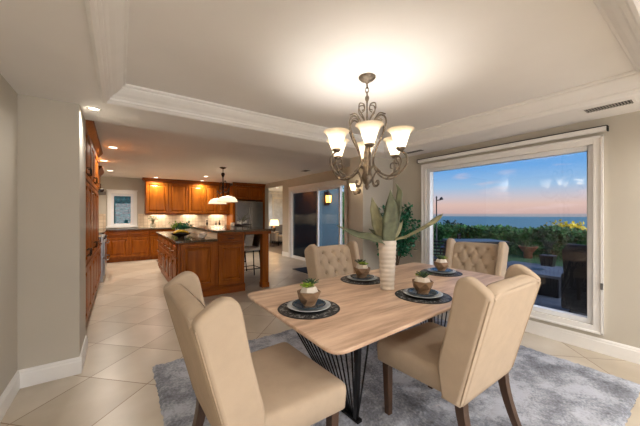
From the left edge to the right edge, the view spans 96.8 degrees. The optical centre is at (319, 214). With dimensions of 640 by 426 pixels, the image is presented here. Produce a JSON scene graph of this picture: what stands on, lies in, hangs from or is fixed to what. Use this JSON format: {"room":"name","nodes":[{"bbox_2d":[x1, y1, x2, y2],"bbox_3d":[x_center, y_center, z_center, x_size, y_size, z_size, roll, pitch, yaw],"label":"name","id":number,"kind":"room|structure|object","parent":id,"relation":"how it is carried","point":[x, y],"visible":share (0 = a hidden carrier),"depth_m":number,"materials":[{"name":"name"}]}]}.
{"room":"dining room","nodes":[
{"label":"dining room","id":0,"kind":"room"},
{"bbox_2d":[0,74,16,395],"bbox_3d":[-0.600,0.090,-0.404,0.154,2.500,6.230,0,0,-35],"label":"wall","id":1,"kind":"structure","parent":0,"point":[8,95],"depth_m":2.01,"materials":[{"name":"paint"}]},
{"bbox_2d":[0,371,19,421],"bbox_3d":[-0.574,1.270,-0.294,0.016,0.140,6.080,0,0,-35],"label":"baseboard","id":2,"kind":"structure","parent":1,"relation":"attached to","point":[8,395],"depth_m":1.98,"materials":[{"name":"paint"}]},
{"bbox_2d":[99,176,255,228],"bbox_3d":[-4.673,0.065,9.460,5.450,2.550,0.150,0,0,-35],"label":"wall","id":3,"kind":"structure","parent":0,"point":[116,183],"depth_m":8.50,"materials":[{"name":"paint"}]},
{"bbox_2d":[106,189,137,227],"bbox_3d":[-5.918,-0.172,8.509,0.770,1.125,0.130,0,0,-35],"label":"window","id":4,"kind":"structure","parent":3,"relation":"in","point":[133,193],"depth_m":8.46,"materials":[{"name":"paint"}]},
{"bbox_2d":[99,214,226,228],"bbox_3d":[-5.052,0.192,9.094,4.090,0.423,0.012,0,0,-35],"label":"backsplash","id":5,"kind":"structure","parent":3,"relation":"attached to","point":[163,220],"depth_m":9.26,"materials":[{"name":"tile"}]},
{"bbox_2d":[142,177,229,214],"bbox_3d":[-4.351,-0.550,9.393,2.600,1.110,0.470,0,0,-35],"label":"upper cabinet","id":6,"kind":"object","parent":3,"relation":"attached to","point":[161,196],"visible":0.94,"depth_m":9.12,"materials":[{"name":"brown wood"}]},
{"bbox_2d":[94,121,349,191],"bbox_3d":[-2.310,-1.185,8.188,7.850,0.150,8.850,0,0,-35],"label":"ceiling","id":7,"kind":"structure","parent":0,"point":[140,153],"depth_m":5.73,"materials":[{"name":"paint"}]},
{"bbox_2d":[208,167,237,203],"bbox_3d":[-2.307,-0.690,6.696,0.520,0.840,1.530,0,0,-35],"label":"pendant light","id":8,"kind":"object","parent":7,"relation":"hanging from","point":[224,199],"visible":1,"depth_m":6.64,"materials":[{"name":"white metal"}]},
{"bbox_2d":[269,191,282,242],"bbox_3d":[-2.525,0.115,13.357,2.250,2.450,0.150,0,0,-35],"label":"wall","id":9,"kind":"structure","parent":0,"point":[280,195],"depth_m":13.67,"materials":[{"name":"beige paint"}]},
{"bbox_2d":[272,197,282,224],"bbox_3d":[-2.022,-0.160,13.641,0.600,1.300,0.095,0,0,-35],"label":"window","id":10,"kind":"structure","parent":9,"relation":"in","point":[276,202],"depth_m":13.64,"materials":[{"name":"paint"}]},
{"bbox_2d":[274,199,281,223],"bbox_3d":[-2.031,-0.150,13.653,0.520,1.220,0.005,0,0,-35],"label":"blind","id":11,"kind":"object","parent":10,"relation":"attached to","point":[277,202],"depth_m":13.67,"materials":[{"name":"beige fabric"}]},
{"bbox_2d":[265,167,349,251],"bbox_3d":[-0.429,0.065,8.296,0.150,2.550,6.940,0,0,-35],"label":"wall","id":12,"kind":"structure","parent":0,"point":[328,175],"depth_m":8.76,"materials":[{"name":"paint"}]},
{"bbox_2d":[288,178,346,260],"bbox_3d":[-0.129,0.246,7.816,0.170,2.192,2.830,0,0,-35],"label":"door","id":13,"kind":"structure","parent":12,"relation":"in","point":[303,200],"depth_m":8.17,"materials":[{"name":"paint"}]},
{"bbox_2d":[0,242,639,425],"bbox_3d":[-0.400,1.390,5.344,7.700,0.100,15.400,0,0,-35],"label":"floor","id":14,"kind":"structure","parent":0,"point":[130,330],"depth_m":2.78,"materials":[{"name":"tile"}]},
{"bbox_2d":[17,94,85,369],"bbox_3d":[-2.516,0.090,2.375,0.820,2.500,0.520,0,0,-35],"label":"wall pier","id":15,"kind":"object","parent":14,"relation":"on","point":[51,134],"visible":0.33,"depth_m":2.29,"materials":[{"name":"paint"}]},
{"bbox_2d":[17,335,87,388],"bbox_3d":[-2.319,1.270,2.503,0.382,0.140,0.536,0,0,-35],"label":"baseboard","id":16,"kind":"object","parent":15,"relation":"attached to","point":[31,376],"visible":0.89,"depth_m":2.30,"materials":[{"name":"paint"}]},
{"bbox_2d":[86,120,102,322],"bbox_3d":[-3.380,0.117,3.766,0.690,2.445,2.710,0,0,-35],"label":"pantry cabinet","id":17,"kind":"object","parent":14,"relation":"on","point":[93,146],"visible":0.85,"depth_m":3.73,"materials":[{"name":"brown wood"}]},
{"bbox_2d":[96,239,102,290],"bbox_3d":[-4.340,0.892,5.114,0.672,0.895,0.740,0,0,-35],"label":"base cabinet","id":18,"kind":"object","parent":14,"relation":"on","point":[100,243],"visible":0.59,"depth_m":5.23,"materials":[{"name":"brown wood"}]},
{"bbox_2d":[99,233,109,282],"bbox_3d":[-4.804,0.868,5.851,0.761,0.945,0.980,0,0,-35],"label":"range cooker","id":19,"kind":"object","parent":14,"relation":"on","point":[104,239],"visible":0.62,"depth_m":5.64,"materials":[{"name":"silver metal"}]},
{"bbox_2d":[106,229,174,262],"bbox_3d":[-4.870,0.892,8.835,4.090,0.895,0.635,0,0,-35],"label":"base cabinet","id":20,"kind":"object","parent":14,"relation":"on","point":[124,245],"visible":0.27,"depth_m":8.14,"materials":[{"name":"brown wood"}]},
{"bbox_2d":[99,227,174,230],"bbox_3d":[-4.870,0.424,8.832,4.095,0.038,0.630,0,0,-35],"label":"countertop","id":21,"kind":"structure","parent":20,"relation":"on","point":[147,228],"depth_m":8.22,"materials":[{"name":"stone"}]},
{"bbox_2d":[148,216,157,223],"bbox_3d":[-5.078,0.217,8.632,0.270,0.374,0.276,0,0,-35],"label":"flowers","id":22,"kind":"object","parent":21,"relation":"on","point":[153,219],"visible":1,"depth_m":8.62,"materials":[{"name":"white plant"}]},
{"bbox_2d":[157,228,244,296],"bbox_3d":[-2.559,0.823,5.787,1.122,1.035,2.791,0,0,-35],"label":"kitchen island","id":23,"kind":"object","parent":14,"relation":"on","point":[218,265],"visible":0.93,"depth_m":4.76,"materials":[{"name":"brown wood"}]},
{"bbox_2d":[156,231,216,243],"bbox_3d":[-2.758,0.424,5.659,0.625,0.038,2.830,0,0,-35],"label":"island countertop","id":24,"kind":"structure","parent":23,"relation":"on","point":[191,238],"depth_m":4.79,"materials":[{"name":"stone"}]},
{"bbox_2d":[169,221,187,230],"bbox_3d":[-3.361,0.271,6.724,0.368,0.265,0.447,0,0,-35],"label":"potted herb","id":25,"kind":"object","parent":24,"relation":"on","point":[174,226],"visible":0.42,"depth_m":6.70,"materials":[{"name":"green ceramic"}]},
{"bbox_2d":[170,232,190,237],"bbox_3d":[-2.390,0.360,4.882,0.330,0.087,0.330,0,0,-35],"label":"fruit bowl","id":26,"kind":"object","parent":24,"relation":"on","point":[181,234],"visible":0.92,"depth_m":4.81,"materials":[{"name":"brown metal"}]},
{"bbox_2d":[174,230,188,233],"bbox_3d":[-2.351,0.295,4.827,0.227,0.062,0.040,0,0,-35],"label":"banana","id":27,"kind":"object","parent":26,"relation":"in","point":[178,231],"visible":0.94,"depth_m":4.81,"materials":[{"name":"yellow food"}]},
{"bbox_2d":[174,221,192,230],"bbox_3d":[-2.875,0.261,6.035,0.413,0.285,0.480,0,0,-35],"label":"potted herb","id":28,"kind":"object","parent":24,"relation":"on","point":[184,226],"visible":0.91,"depth_m":6.03,"materials":[{"name":"green plant"}]},
{"bbox_2d":[198,232,206,237],"bbox_3d":[-2.001,0.355,4.834,0.121,0.097,0.260,0,0,-14],"label":"dish towel","id":29,"kind":"object","parent":24,"relation":"on","point":[201,235],"visible":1,"depth_m":4.72,"materials":[{"name":"beige fabric"}]},
{"bbox_2d":[190,225,273,287],"bbox_3d":[-1.999,0.802,5.992,1.050,1.075,2.500,0,0,-35],"label":"breakfast bar","id":30,"kind":"object","parent":14,"relation":"on","point":[264,233],"visible":0.84,"depth_m":5.23,"materials":[{"name":"stone"}]},
{"bbox_2d":[235,213,251,225],"bbox_3d":[-1.872,0.119,6.816,0.480,0.291,0.480,0,0,-35],"label":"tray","id":31,"kind":"object","parent":30,"relation":"on","point":[241,223],"visible":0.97,"depth_m":6.78,"materials":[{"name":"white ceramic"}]},
{"bbox_2d":[244,235,246,270],"bbox_3d":[-1.990,0.841,6.793,0.493,1.001,0.426,0,0,-35],"label":"counter stool","id":32,"kind":"object","parent":14,"relation":"on","point":[244,235],"visible":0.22,"depth_m":6.72,"materials":[{"name":"black metal"}]},
{"bbox_2d":[227,182,265,227],"bbox_3d":[-2.679,0.117,10.318,1.190,2.445,0.738,0,0,-35],"label":"surround","id":33,"kind":"object","parent":14,"relation":"on","point":[253,192],"visible":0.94,"depth_m":10.04,"materials":[{"name":"brown wood"}]},
{"bbox_2d":[235,201,262,251],"bbox_3d":[-2.644,0.430,10.269,0.980,1.780,0.762,0,0,-35],"label":"refrigerator","id":34,"kind":"object","parent":14,"relation":"on","point":[254,210],"visible":0.41,"depth_m":9.99,"materials":[{"name":"silver metal"}]},
{"bbox_2d":[244,234,259,274],"bbox_3d":[-1.468,0.841,5.999,0.493,1.001,0.426,0,0,-35],"label":"counter stool","id":35,"kind":"object","parent":14,"relation":"on","point":[256,240],"visible":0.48,"depth_m":6.04,"materials":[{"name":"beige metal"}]},
{"bbox_2d":[244,246,259,250],"bbox_3d":[-1.495,0.710,5.980,0.380,0.060,0.419,0,0,-35],"label":"cushion","id":36,"kind":"object","parent":35,"relation":"on","point":[246,248],"depth_m":5.85,"materials":[{"name":"beige fabric"}]},
{"bbox_2d":[269,193,278,242],"bbox_3d":[-2.366,0.159,13.261,1.600,2.322,0.070,0,0,-35],"label":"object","id":37,"kind":"object","parent":14,"relation":"on","point":[270,194],"visible":0.14,"depth_m":13.30,"materials":[{"name":"paint"}]},
{"bbox_2d":[270,232,279,245],"bbox_3d":[-1.943,1.045,12.073,0.500,0.590,0.500,0,0,-35],"label":"side table","id":38,"kind":"object","parent":14,"relation":"on","point":[271,232],"visible":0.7,"depth_m":12.14,"materials":[{"name":"brown wood"}]},
{"bbox_2d":[270,220,278,231],"bbox_3d":[-1.943,0.489,12.073,0.400,0.520,0.400,0,0,-35],"label":"table lamp","id":39,"kind":"object","parent":38,"relation":"on","point":[274,223],"visible":0.85,"depth_m":11.93,"materials":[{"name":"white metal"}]},
{"bbox_2d":[271,225,282,242],"bbox_3d":[-1.764,0.916,13.153,0.880,0.852,0.800,0,0,-35],"label":"armchair","id":40,"kind":"object","parent":14,"relation":"on","point":[274,236],"visible":0.33,"depth_m":12.96,"materials":[{"name":"grey fabric"}]},
{"bbox_2d":[294,267,307,273],"bbox_3d":[-0.074,1.333,6.662,0.650,0.013,1.180,0,0,-35],"label":"door mat","id":41,"kind":"object","parent":14,"relation":"on","point":[303,269],"visible":0.29,"depth_m":6.85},
{"bbox_2d":[152,317,639,425],"bbox_3d":[0.523,1.327,2.349,3.112,0.025,2.532,0,0,-35],"label":"shag rug","id":42,"kind":"object","parent":14,"relation":"on","point":[547,390],"visible":0.33,"depth_m":2.07,"materials":[{"name":"carpet"}]},
{"bbox_2d":[163,271,345,425],"bbox_3d":[-0.335,0.812,1.437,0.734,1.012,0.667,0,0,-37],"label":"dining chair","id":43,"kind":"object","parent":42,"relation":"on","point":[278,384],"visible":1,"depth_m":1.20,"materials":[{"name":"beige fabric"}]},
{"bbox_2d":[304,241,392,358],"bbox_3d":[0.314,0.812,2.913,0.667,1.012,0.734,0,0,-40],"label":"dining chair","id":44,"kind":"object","parent":42,"relation":"on","point":[322,262],"visible":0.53,"depth_m":3.06,"materials":[{"name":"beige fabric"}]},
{"bbox_2d":[317,244,353,278],"bbox_3d":[0.151,0.611,3.106,0.566,0.534,0.230,0,0,-40],"label":"tufted cushion","id":45,"kind":"object","parent":44,"relation":"on","point":[332,260],"depth_m":3.10,"materials":[{"name":"beige fabric"}]},
{"bbox_2d":[248,263,503,423],"bbox_3d":[0.612,0.948,2.323,2.212,0.736,1.232,0,0,-35],"label":"dining table","id":46,"kind":"object","parent":42,"relation":"on","point":[368,314],"visible":0.54,"depth_m":1.77,"materials":[{"name":"brown wood"}]},
{"bbox_2d":[278,300,339,319],"bbox_3d":[-0.068,0.578,1.756,0.385,0.004,0.385,0,0,38],"label":"placemat","id":47,"kind":"object","parent":46,"relation":"on","point":[334,308],"visible":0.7,"depth_m":1.67,"materials":[{"name":"black fabric"}]},
{"bbox_2d":[287,298,330,311],"bbox_3d":[-0.068,0.565,1.756,0.270,0.021,0.270,0,0,38],"label":"dinner plate","id":48,"kind":"object","parent":47,"relation":"on","point":[289,305],"visible":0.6,"depth_m":1.70,"materials":[{"name":"white ceramic"}]},
{"bbox_2d":[292,299,325,308],"bbox_3d":[-0.068,0.556,1.756,0.210,0.020,0.210,0,0,38],"label":"salad plate","id":49,"kind":"object","parent":48,"relation":"on","point":[320,303],"visible":0.73,"depth_m":1.74,"materials":[{"name":"blue ceramic"}]},
{"bbox_2d":[297,289,320,306],"bbox_3d":[-0.068,0.514,1.756,0.132,0.089,0.152,0,0,38],"label":"bowl","id":50,"kind":"object","parent":49,"relation":"on","point":[307,299],"visible":0.87,"depth_m":1.71,"materials":[{"name":"brown wood"}]},
{"bbox_2d":[300,278,318,292],"bbox_3d":[-0.066,0.463,1.760,0.117,0.125,0.143,0,0,38],"label":"potted succulent","id":51,"kind":"object","parent":50,"relation":"in","point":[308,286],"visible":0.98,"depth_m":1.73,"materials":[{"name":"green plant"}]},
{"bbox_2d":[300,286,317,292],"bbox_3d":[-0.067,0.484,1.758,0.117,0.082,0.114,0,0,38],"label":"pot","id":52,"kind":"object","parent":51,"relation":"attached to","point":[305,289],"depth_m":1.72,"materials":[{"name":"beige ceramic"}]},
{"bbox_2d":[340,276,379,284],"bbox_3d":[0.374,0.578,2.526,0.385,0.004,0.385,0,0,-25],"label":"placemat","id":53,"kind":"object","parent":46,"relation":"on","point":[345,279],"visible":0.56,"depth_m":2.44,"materials":[{"name":"black fabric"}]},
{"bbox_2d":[347,274,376,280],"bbox_3d":[0.374,0.565,2.526,0.270,0.021,0.270,0,0,-25],"label":"dinner plate","id":54,"kind":"object","parent":53,"relation":"on","point":[348,276],"visible":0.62,"depth_m":2.47,"materials":[{"name":"grey ceramic"}]},
{"bbox_2d":[350,274,373,279],"bbox_3d":[0.374,0.556,2.526,0.210,0.020,0.210,0,0,-25],"label":"salad plate","id":55,"kind":"object","parent":54,"relation":"on","point":[369,276],"visible":0.71,"depth_m":2.52,"materials":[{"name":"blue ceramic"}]},
{"bbox_2d":[354,267,369,277],"bbox_3d":[0.374,0.514,2.526,0.132,0.089,0.152,0,0,-25],"label":"bowl","id":56,"kind":"object","parent":55,"relation":"on","point":[361,273],"visible":0.88,"depth_m":2.48,"materials":[{"name":"brown wood"}]},
{"bbox_2d":[356,259,367,268],"bbox_3d":[0.372,0.463,2.530,0.117,0.125,0.143,0,0,-25],"label":"potted succulent","id":57,"kind":"object","parent":56,"relation":"in","point":[362,265],"visible":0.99,"depth_m":2.50,"materials":[{"name":"green plant"}]},
{"bbox_2d":[356,264,367,268],"bbox_3d":[0.373,0.484,2.529,0.117,0.082,0.114,0,0,-25],"label":"pot","id":58,"kind":"object","parent":57,"relation":"attached to","point":[360,266],"depth_m":2.49,"materials":[{"name":"beige ceramic"}]},
{"bbox_2d":[337,184,442,290],"bbox_3d":[0.524,0.164,2.162,0.720,0.831,0.459,0,0,-35],"label":"vase","id":59,"kind":"object","parent":46,"relation":"on","point":[386,230],"visible":1,"depth_m":2.18,"materials":[{"name":"beige ceramic"}]},
{"bbox_2d":[395,289,451,303],"bbox_3d":[0.732,0.578,2.026,0.385,0.004,0.385,0,0,6],"label":"placemat","id":60,"kind":"object","parent":46,"relation":"on","point":[445,298],"visible":0.69,"depth_m":1.94,"materials":[{"name":"black fabric"}]},
{"bbox_2d":[403,287,442,297],"bbox_3d":[0.732,0.565,2.026,0.270,0.021,0.270,0,0,6],"label":"dinner plate","id":61,"kind":"object","parent":60,"relation":"on","point":[405,291],"visible":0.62,"depth_m":1.98,"materials":[{"name":"white ceramic"}]},
{"bbox_2d":[407,288,437,295],"bbox_3d":[0.732,0.556,2.026,0.210,0.020,0.210,0,0,6],"label":"salad plate","id":62,"kind":"object","parent":61,"relation":"on","point":[432,292],"visible":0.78,"depth_m":2.01,"materials":[{"name":"blue ceramic"}]},
{"bbox_2d":[412,279,433,293],"bbox_3d":[0.732,0.514,2.026,0.132,0.089,0.152,0,0,6],"label":"bowl","id":63,"kind":"object","parent":62,"relation":"on","point":[420,287],"visible":0.9,"depth_m":1.98,"materials":[{"name":"brown wood"}]},
{"bbox_2d":[414,271,431,282],"bbox_3d":[0.732,0.463,2.021,0.117,0.125,0.143,0,0,6],"label":"potted succulent","id":64,"kind":"object","parent":63,"relation":"in","point":[423,277],"visible":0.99,"depth_m":1.99,"materials":[{"name":"green plant"}]},
{"bbox_2d":[414,276,430,282],"bbox_3d":[0.732,0.484,2.023,0.117,0.082,0.114,0,0,6],"label":"pot","id":65,"kind":"object","parent":64,"relation":"attached to","point":[424,279],"depth_m":1.99,"materials":[{"name":"beige ceramic"}]},
{"bbox_2d":[421,269,462,276],"bbox_3d":[1.210,0.578,2.833,0.385,0.004,0.385,0,0,-4],"label":"placemat","id":66,"kind":"object","parent":46,"relation":"on","point":[456,273],"visible":0.59,"depth_m":2.72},
{"bbox_2d":[427,268,455,273],"bbox_3d":[1.210,0.565,2.833,0.270,0.021,0.270,0,0,-4],"label":"dinner plate","id":67,"kind":"object","parent":66,"relation":"on","point":[428,269],"visible":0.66,"depth_m":2.77,"materials":[{"name":"grey ceramic"}]},
{"bbox_2d":[430,267,452,271],"bbox_3d":[1.210,0.556,2.833,0.210,0.020,0.210,0,0,-4],"label":"salad plate","id":68,"kind":"object","parent":67,"relation":"on","point":[434,268],"visible":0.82,"depth_m":2.83,"materials":[{"name":"blue ceramic"}]},
{"bbox_2d":[434,261,448,270],"bbox_3d":[1.210,0.514,2.833,0.152,0.089,0.132,0,0,-4],"label":"bowl","id":69,"kind":"object","parent":68,"relation":"on","point":[440,266],"visible":0.9,"depth_m":2.79,"materials":[{"name":"brown wood"}]},
{"bbox_2d":[434,255,447,262],"bbox_3d":[1.205,0.463,2.833,0.143,0.125,0.117,0,0,-4],"label":"potted succulent","id":70,"kind":"object","parent":69,"relation":"in","point":[440,258],"visible":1,"depth_m":2.81,"materials":[{"name":"green plant"}]},
{"bbox_2d":[436,258,447,262],"bbox_3d":[1.207,0.484,2.833,0.114,0.082,0.117,0,0,-4],"label":"pot","id":71,"kind":"object","parent":70,"relation":"on","point":[442,260],"depth_m":2.80,"materials":[{"name":"beige ceramic"}]},
{"bbox_2d":[377,264,540,425],"bbox_3d":[0.830,0.812,1.775,0.667,1.012,0.734,0,0,-36],"label":"dining chair","id":72,"kind":"object","parent":42,"relation":"on","point":[478,347],"visible":1,"depth_m":1.50,"materials":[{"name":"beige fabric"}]},
{"bbox_2d":[429,238,508,322],"bbox_3d":[1.682,0.812,3.293,0.734,1.012,0.667,0,0,-38],"label":"dining chair","id":73,"kind":"object","parent":42,"relation":"on","point":[486,258],"visible":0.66,"depth_m":3.40,"materials":[{"name":"beige fabric"}]},
{"bbox_2d":[451,241,497,274],"bbox_3d":[1.881,0.611,3.449,0.230,0.534,0.566,0,0,-38],"label":"tufted cushion","id":74,"kind":"object","parent":73,"relation":"on","point":[468,256],"depth_m":3.43,"materials":[{"name":"beige fabric"}]},
{"bbox_2d":[376,202,420,264],"bbox_3d":[1.102,0.568,4.223,0.897,1.544,0.443,0,0,-35],"label":"potted tree","id":75,"kind":"object","parent":14,"relation":"on","point":[401,245],"visible":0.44,"depth_m":4.31,"materials":[{"name":"green plant"}]},
{"bbox_2d":[0,0,639,159],"bbox_3d":[1.160,-1.080,1.123,4.790,0.300,6.700,0,0,-35],"label":"ceiling","id":76,"kind":"structure","parent":0,"point":[46,51],"depth_m":2.06,"materials":[{"name":"paint"}]},
{"bbox_2d":[86,106,101,110],"bbox_3d":[-1.983,-0.927,2.492,0.108,0.008,0.108,0,0,-35],"label":"recessed light","id":77,"kind":"object","parent":76,"relation":"in","point":[87,107],"visible":1,"depth_m":2.48,"materials":[{"name":"white ceramic"}]},
{"bbox_2d":[84,0,639,153],"bbox_3d":[0.369,-0.987,2.186,3.370,0.146,2.740,0,0,-35],"label":"trim","id":78,"kind":"structure","parent":76,"relation":"attached to","point":[113,15],"depth_m":2.39,"materials":[{"name":"paint"}]},
{"bbox_2d":[402,149,426,153],"bbox_3d":[1.388,-0.927,4.192,0.140,0.006,0.340,0,0,-35],"label":"ceiling vent","id":79,"kind":"object","parent":76,"relation":"in","point":[417,150],"visible":0.91,"depth_m":4.17,"materials":[{"name":"metal"}]},
{"bbox_2d":[579,98,637,113],"bbox_3d":[2.471,-0.927,2.439,0.170,0.006,0.330,0,0,-35],"label":"ceiling vent","id":80,"kind":"object","parent":76,"relation":"in","point":[630,101],"visible":1,"depth_m":2.43,"materials":[{"name":"metal"}]},
{"bbox_2d":[319,186,341,245],"bbox_3d":[-0.111,0.115,9.798,2.100,2.450,0.150,0,0,-35],"label":"wall","id":81,"kind":"structure","parent":0,"point":[328,214],"depth_m":10.04,"materials":[{"name":"blue paint"}]},
{"bbox_2d":[324,190,331,204],"bbox_3d":[0.278,-0.595,9.835,0.300,0.546,0.237,0,0,-35],"label":"wall lantern","id":82,"kind":"object","parent":81,"relation":"attached to","point":[327,195],"visible":0.95,"depth_m":9.77,"materials":[{"name":"yellow glass"}]},
{"bbox_2d":[350,156,392,269],"bbox_3d":[1.151,0.090,4.975,1.390,2.500,0.310,0,0,-35],"label":"wall","id":83,"kind":"structure","parent":0,"point":[360,216],"depth_m":4.58,"materials":[{"name":"paint"}]},
{"bbox_2d":[350,183,360,194],"bbox_3d":[0.545,-0.393,4.467,0.185,0.173,0.130,0,0,-35],"label":"wall sconce","id":84,"kind":"object","parent":83,"relation":"attached to","point":[353,187],"visible":0.95,"depth_m":4.43,"materials":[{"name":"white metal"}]},
{"bbox_2d":[126,0,634,139],"bbox_3d":[0.369,-1.110,2.186,3.280,0.100,2.650,0,0,-35],"label":"ceiling","id":85,"kind":"structure","parent":0,"point":[433,62],"depth_m":1.86,"materials":[{"name":"paint"}]},
{"bbox_2d":[323,73,414,189],"bbox_3d":[0.363,-0.625,2.188,0.712,0.870,0.693,0,0,-35],"label":"chandelier","id":86,"kind":"object","parent":85,"relation":"hanging from","point":[369,129],"visible":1,"depth_m":2.11,"materials":[{"name":"brown metal"}]},
{"bbox_2d":[393,111,639,347],"bbox_3d":[3.146,0.090,2.307,0.180,2.500,6.350,0,0,-35],"label":"wall","id":87,"kind":"structure","parent":0,"point":[622,140],"depth_m":2.67,"materials":[{"name":"paint"}]},
{"bbox_2d":[421,135,603,334],"bbox_3d":[2.174,0.198,3.570,0.135,1.925,2.015,0,0,-35],"label":"window","id":88,"kind":"structure","parent":87,"relation":"in","point":[595,152],"depth_m":2.85,"materials":[{"name":"paint"}]},
{"bbox_2d":[417,125,608,163],"bbox_3d":[2.124,-0.820,3.547,0.055,0.055,2.101,0,0,-35],"label":"roller shade","id":89,"kind":"object","parent":88,"relation":"attached to","point":[603,128],"visible":1,"depth_m":3.23,"materials":[{"name":"fabric"}]},
{"bbox_2d":[525,320,639,364],"bbox_3d":[3.022,1.270,2.312,0.016,0.140,6.200,0,0,-35],"label":"baseboard","id":90,"kind":"structure","parent":87,"relation":"attached to","point":[610,348],"depth_m":2.83,"materials":[{"name":"paint"}]},
{"bbox_2d":[534,294,586,315],"bbox_3d":[5.608,1.480,3.490,5.210,0.120,7.250,0,0,-35],"label":"patio","id":91,"kind":"structure","parent":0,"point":[545,301],"depth_m":4.53,"materials":[{"name":"concrete"}]},
{"bbox_2d":[506,262,562,297],"bbox_3d":[3.962,1.228,5.664,1.040,0.385,1.640,0,0,-35],"label":"table","id":92,"kind":"object","parent":91,"relation":"on","point":[550,277],"visible":0.15,"depth_m":4.95,"materials":[{"name":"concrete"}]},
{"bbox_2d":[507,264,543,270],"bbox_3d":[3.962,1.038,5.664,0.240,0.005,0.800,0,0,-35],"label":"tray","id":93,"kind":"object","parent":92,"relation":"on","point":[531,268],"depth_m":5.44,"materials":[{"name":"metal"}]},
{"bbox_2d":[509,261,562,267],"bbox_3d":[7.084,1.330,4.529,0.400,0.180,7.250,0,0,-35],"label":"kerb","id":94,"kind":"object","parent":91,"relation":"on","point":[509,261],"visible":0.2,"depth_m":7.19,"materials":[{"name":"concrete"}]},
{"bbox_2d":[539,239,557,266],"bbox_3d":[5.484,0.908,6.824,0.403,0.664,0.384,0,0,-35],"label":"planter pot","id":95,"kind":"object","parent":94,"relation":"on","point":[545,259],"visible":1,"depth_m":6.76,"materials":[{"name":"grey ceramic"}]},
{"bbox_2d":[561,244,586,313],"bbox_3d":[3.797,0.910,3.831,0.760,1.020,0.780,0,0,-40],"label":"patio chair","id":96,"kind":"object","parent":91,"relation":"on","point":[574,256],"visible":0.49,"depth_m":3.80,"materials":[{"name":"black wicker"}]},
{"bbox_3d":[-4.868,0.065,5.133,0.150,2.550,6.700,0,0,-35],"label":"wall","id":97,"kind":"structure","parent":0,"visible":0},
{"bbox_2d":[98,166,105,194],"bbox_3d":[-4.832,-0.700,5.820,0.680,0.520,1.040,0,0,-35],"label":"range hood","id":98,"kind":"object","parent":97,"relation":"attached to","point":[101,171],"visible":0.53,"depth_m":5.94,"materials":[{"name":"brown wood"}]},
{"label":"outside","id":99,"kind":"structure","parent":0,"visible":0},
{"bbox_3d":[6.080,5.965,53.202,48.800,8.750,320.000,0,0,-35],"label":"trim","id":100,"kind":"structure","parent":99,"visible":0},
{"bbox_2d":[443,220,463,225],"bbox_3d":[8.676,2.420,18.286,3.447,4.274,3.579,0,0,-35],"label":"tree","id":101,"kind":"object","parent":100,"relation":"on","point":[447,221],"visible":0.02,"depth_m":18.34,"materials":[{"name":"green plant"}]},
{"bbox_2d":[543,219,586,233],"bbox_3d":[10.211,1.765,11.804,3.460,3.155,2.453,0,0,-35],"label":"bush","id":102,"kind":"object","parent":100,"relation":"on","point":[573,225],"visible":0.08,"depth_m":11.64,"materials":[{"name":"yellow plant"}]},
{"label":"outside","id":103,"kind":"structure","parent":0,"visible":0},
{"bbox_2d":[342,237,562,266],"bbox_3d":[5.216,1.450,9.788,2.600,0.180,18.000,0,0,-35],"label":"lawn","id":104,"kind":"structure","parent":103,"point":[559,262],"depth_m":8.58,"materials":[{"name":"green plant"}]},
{"bbox_2d":[433,222,586,258],"bbox_3d":[7.686,0.924,9.082,1.586,1.269,12.212,0,0,-35],"label":"hedge","id":105,"kind":"object","parent":104,"relation":"on","point":[516,236],"visible":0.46,"depth_m":9.56,"materials":[{"name":"green plant"}]},
{"bbox_2d":[518,243,537,258],"bbox_3d":[6.523,1.121,8.893,0.567,0.477,0.518,0,0,-35],"label":"bowl","id":106,"kind":"object","parent":104,"relation":"on","point":[528,250],"visible":1,"depth_m":8.78,"materials":[{"name":"ceramic"}]},
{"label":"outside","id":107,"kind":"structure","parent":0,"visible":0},
{"bbox_3d":[0.635,1.455,10.996,4.700,0.170,10.750,0,0,-35],"label":"trim","id":108,"kind":"structure","parent":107,"visible":0},
{"bbox_2d":[436,196,442,253],"bbox_3d":[3.855,0.410,9.276,0.291,2.020,0.252,0,0,-35],"label":"garden lamp","id":109,"kind":"object","parent":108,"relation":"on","point":[441,198],"visible":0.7,"depth_m":9.25,"materials":[{"name":"black metal"}]},
{"bbox_2d":[433,240,446,260],"bbox_3d":[2.720,0.990,6.548,0.480,0.860,0.500,0,0,25],"label":"outdoor chair","id":110,"kind":"object","parent":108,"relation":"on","point":[434,257],"visible":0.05,"depth_m":6.32,"materials":[{"name":"black metal"}]},
{"bbox_2d":[442,239,509,261],"bbox_3d":[3.970,1.040,7.321,1.300,0.760,0.840,0,0,0],"label":"patio table","id":111,"kind":"object","parent":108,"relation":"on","point":[492,241],"visible":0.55,"depth_m":7.21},
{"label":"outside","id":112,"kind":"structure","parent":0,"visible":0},
{"bbox_2d":[433,216,586,228],"bbox_3d":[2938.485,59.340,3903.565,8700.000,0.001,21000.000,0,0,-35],"label":"sea","id":113,"kind":"structure","parent":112,"point":[519,222],"depth_m":2809.14,"materials":[{"name":"liquid"}]},
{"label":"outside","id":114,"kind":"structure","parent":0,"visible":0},
{"bbox_3d":[-6.362,1.390,9.035,3.200,0.100,1.100,0,0,-35],"label":"trim","id":115,"kind":"structure","parent":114,"visible":0},
{"bbox_2d":[114,196,130,223],"bbox_3d":[-6.385,-0.360,9.172,1.760,3.400,0.150,0,0,-35],"label":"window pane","id":116,"kind":"object","parent":115,"relation":"on","point":[122,204],"visible":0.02,"depth_m":9.11,"materials":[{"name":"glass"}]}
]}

